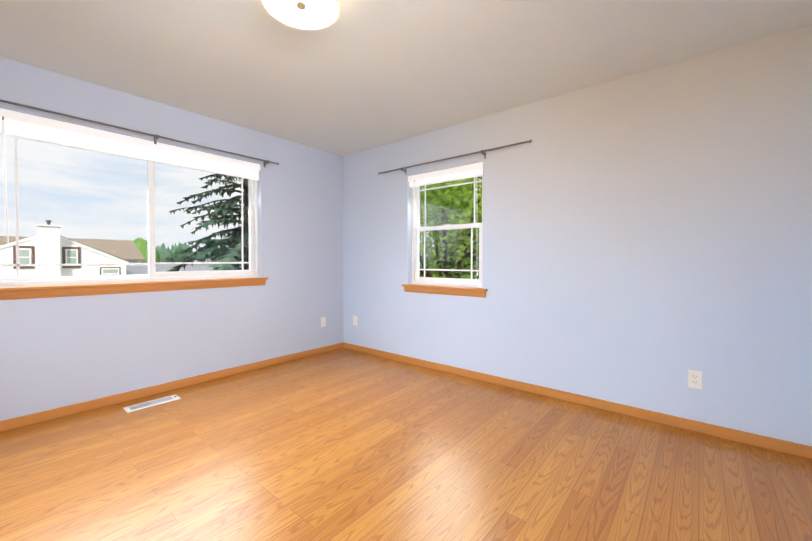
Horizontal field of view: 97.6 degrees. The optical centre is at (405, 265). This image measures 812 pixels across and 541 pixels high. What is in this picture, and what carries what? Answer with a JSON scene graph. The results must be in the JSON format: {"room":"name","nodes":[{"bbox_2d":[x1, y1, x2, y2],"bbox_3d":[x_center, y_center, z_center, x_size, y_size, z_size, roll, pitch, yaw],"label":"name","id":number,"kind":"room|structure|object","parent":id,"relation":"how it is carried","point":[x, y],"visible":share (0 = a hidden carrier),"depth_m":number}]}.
{"room":"empty bedroom","nodes":[
{"label":"empty bedroom","id":0,"kind":"room"},
{"bbox_2d":[0,56,343,420],"bbox_3d":[-2.131,-0.086,3.045,0.150,2.560,4.300,1,1,40],"label":"wall","id":1,"kind":"structure","parent":0,"point":[56,352],"depth_m":3.11},
{"bbox_2d":[0,137,257,286],"bbox_3d":[-2.168,-0.451,3.038,0.085,1.170,1.850,1,1,40],"label":"window","id":2,"kind":"structure","parent":1,"relation":"in","point":[153,274],"depth_m":3.01},
{"bbox_2d":[0,108,259,270],"bbox_3d":[-2.104,-0.481,2.984,0.054,1.102,1.842,1,1,40],"label":"window blind","id":3,"kind":"object","parent":2,"relation":"attached to","point":[29,127],"visible":0.98,"depth_m":2.75},
{"bbox_2d":[0,277,267,299],"bbox_3d":[-2.101,0.176,2.992,0.107,0.082,1.960,1,1,40],"label":"sill","id":4,"kind":"structure","parent":1,"relation":"attached to","point":[24,292],"depth_m":2.77},
{"bbox_2d":[0,99,278,167],"bbox_3d":[-2.064,-1.041,2.929,0.082,0.062,2.199,1,1,40],"label":"curtain rod","id":5,"kind":"object","parent":1,"relation":"attached to","point":[156,137],"visible":1,"depth_m":2.79},
{"bbox_2d":[0,342,343,431],"bbox_3d":[-2.068,1.039,3.010,0.013,0.072,4.000,1,1,40],"label":"baseboard","id":6,"kind":"structure","parent":1,"relation":"attached to","point":[28,419],"depth_m":2.91},
{"bbox_2d":[321,317,325,326],"bbox_3d":[-1.000,0.685,4.302,0.007,0.115,0.070,1,1,40],"label":"electrical outlet","id":7,"kind":"object","parent":1,"relation":"attached to","point":[323,321],"visible":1,"depth_m":4.30},
{"bbox_2d":[0,348,811,540],"bbox_3d":[-0.493,1.155,1.710,4.100,0.120,4.000,1,1,40],"label":"floor","id":8,"kind":"structure","parent":0,"point":[343,444],"depth_m":1.90},
{"bbox_2d":[123,395,180,412],"bbox_3d":[-1.980,1.074,2.782,0.130,0.008,0.348,1,1,40],"label":"floor vent","id":9,"kind":"object","parent":8,"relation":"in","point":[143,405],"visible":1,"depth_m":2.77},
{"bbox_2d":[0,0,811,155],"bbox_3d":[-0.493,-1.405,1.671,4.400,0.120,4.300,1,1,40],"label":"ceiling","id":10,"kind":"structure","parent":0,"point":[358,76],"depth_m":2.25},
{"bbox_2d":[261,0,339,30],"bbox_3d":[-0.493,-1.276,1.673,0.370,0.136,0.370,1,1,40],"label":"ceiling light","id":11,"kind":"object","parent":10,"relation":"attached to","point":[311,15],"visible":1,"depth_m":1.72},
{"bbox_2d":[343,24,811,445],"bbox_3d":[0.887,-0.089,3.243,4.250,2.560,0.150,1,1,40],"label":"wall","id":12,"kind":"structure","parent":0,"point":[647,240],"depth_m":2.53},
{"bbox_2d":[353,316,356,325],"bbox_3d":[-0.629,0.683,4.405,0.070,0.115,0.007,1,1,40],"label":"electrical outlet","id":13,"kind":"object","parent":12,"relation":"attached to","point":[354,320],"visible":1,"depth_m":4.40},
{"bbox_2d":[402,284,487,297],"bbox_3d":[0.373,0.251,3.595,1.005,0.082,0.107,1,1,40],"label":"sill","id":14,"kind":"structure","parent":12,"relation":"attached to","point":[454,290],"depth_m":3.54},
{"bbox_2d":[412,176,482,287],"bbox_3d":[0.430,-0.378,3.655,0.895,1.174,0.079,1,1,40],"label":"window","id":15,"kind":"structure","parent":12,"relation":"in","point":[424,280],"depth_m":3.69},
{"bbox_2d":[408,162,482,280],"bbox_3d":[0.375,-0.408,3.588,0.887,1.106,0.054,1,1,40],"label":"window blind","id":16,"kind":"object","parent":15,"relation":"attached to","point":[456,173],"visible":0.92,"depth_m":3.55},
{"bbox_2d":[378,139,531,174],"bbox_3d":[0.377,-1.014,3.499,1.749,0.062,0.082,1,1,40],"label":"curtain rod","id":17,"kind":"object","parent":12,"relation":"attached to","point":[480,151],"visible":1,"depth_m":3.33},
{"bbox_2d":[344,342,811,458],"bbox_3d":[0.777,1.035,3.245,4.074,0.072,0.013,1,1,40],"label":"baseboard","id":18,"kind":"structure","parent":12,"relation":"attached to","point":[784,446],"depth_m":2.58},
{"bbox_2d":[688,370,701,388],"bbox_3d":[1.889,0.745,2.325,0.070,0.115,0.007,1,1,40],"label":"electrical outlet","id":19,"kind":"object","parent":12,"relation":"attached to","point":[694,379],"visible":1,"depth_m":2.32},
{"label":"outside","id":20,"kind":"structure","parent":0,"visible":0},
{"label":"terrain","id":21,"kind":"structure","parent":20,"visible":0},
{"bbox_2d":[0,220,212,286],"bbox_3d":[-23.766,0.499,24.182,13.180,6.097,17.600,1,1,40],"label":"house","id":22,"kind":"structure","parent":21,"relation":"on","point":[54,253],"depth_m":20.35},
{"bbox_2d":[132,238,241,266],"bbox_3d":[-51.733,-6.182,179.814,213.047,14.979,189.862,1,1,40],"label":"tree","id":23,"kind":"object","parent":21,"relation":"on","point":[160,252],"depth_m":145.57},
{"bbox_2d":[164,173,248,279],"bbox_3d":[-5.714,-1.859,12.874,7.390,12.429,7.123,1,1,40],"label":"conifer tree","id":24,"kind":"object","parent":21,"relation":"on","point":[223,252],"depth_m":12.52},
{"bbox_2d":[194,258,220,268],"bbox_3d":[-78.677,-0.677,140.274,9.800,4.897,8.800,1,1,40],"label":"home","id":25,"kind":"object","parent":21,"relation":"on","point":[209,260]},
{"bbox_2d":[419,255,478,278],"bbox_3d":[1.898,1.440,21.169,12.448,4.308,4.806,1,1,40],"label":"shrub","id":26,"kind":"object","parent":21,"relation":"on","point":[435,272],"depth_m":20.38},
{"bbox_2d":[419,189,480,274],"bbox_3d":[5.167,-2.226,34.038,12.268,11.246,11.982,1,1,40],"label":"tree","id":27,"kind":"object","parent":21,"relation":"on","point":[457,248],"depth_m":33.60},
{"bbox_2d":[419,176,481,287],"bbox_3d":[1.032,-1.189,11.195,8.472,9.870,8.696,1,1,40],"label":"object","id":28,"kind":"object","parent":21,"relation":"on","point":[439,193],"depth_m":9.89}
]}

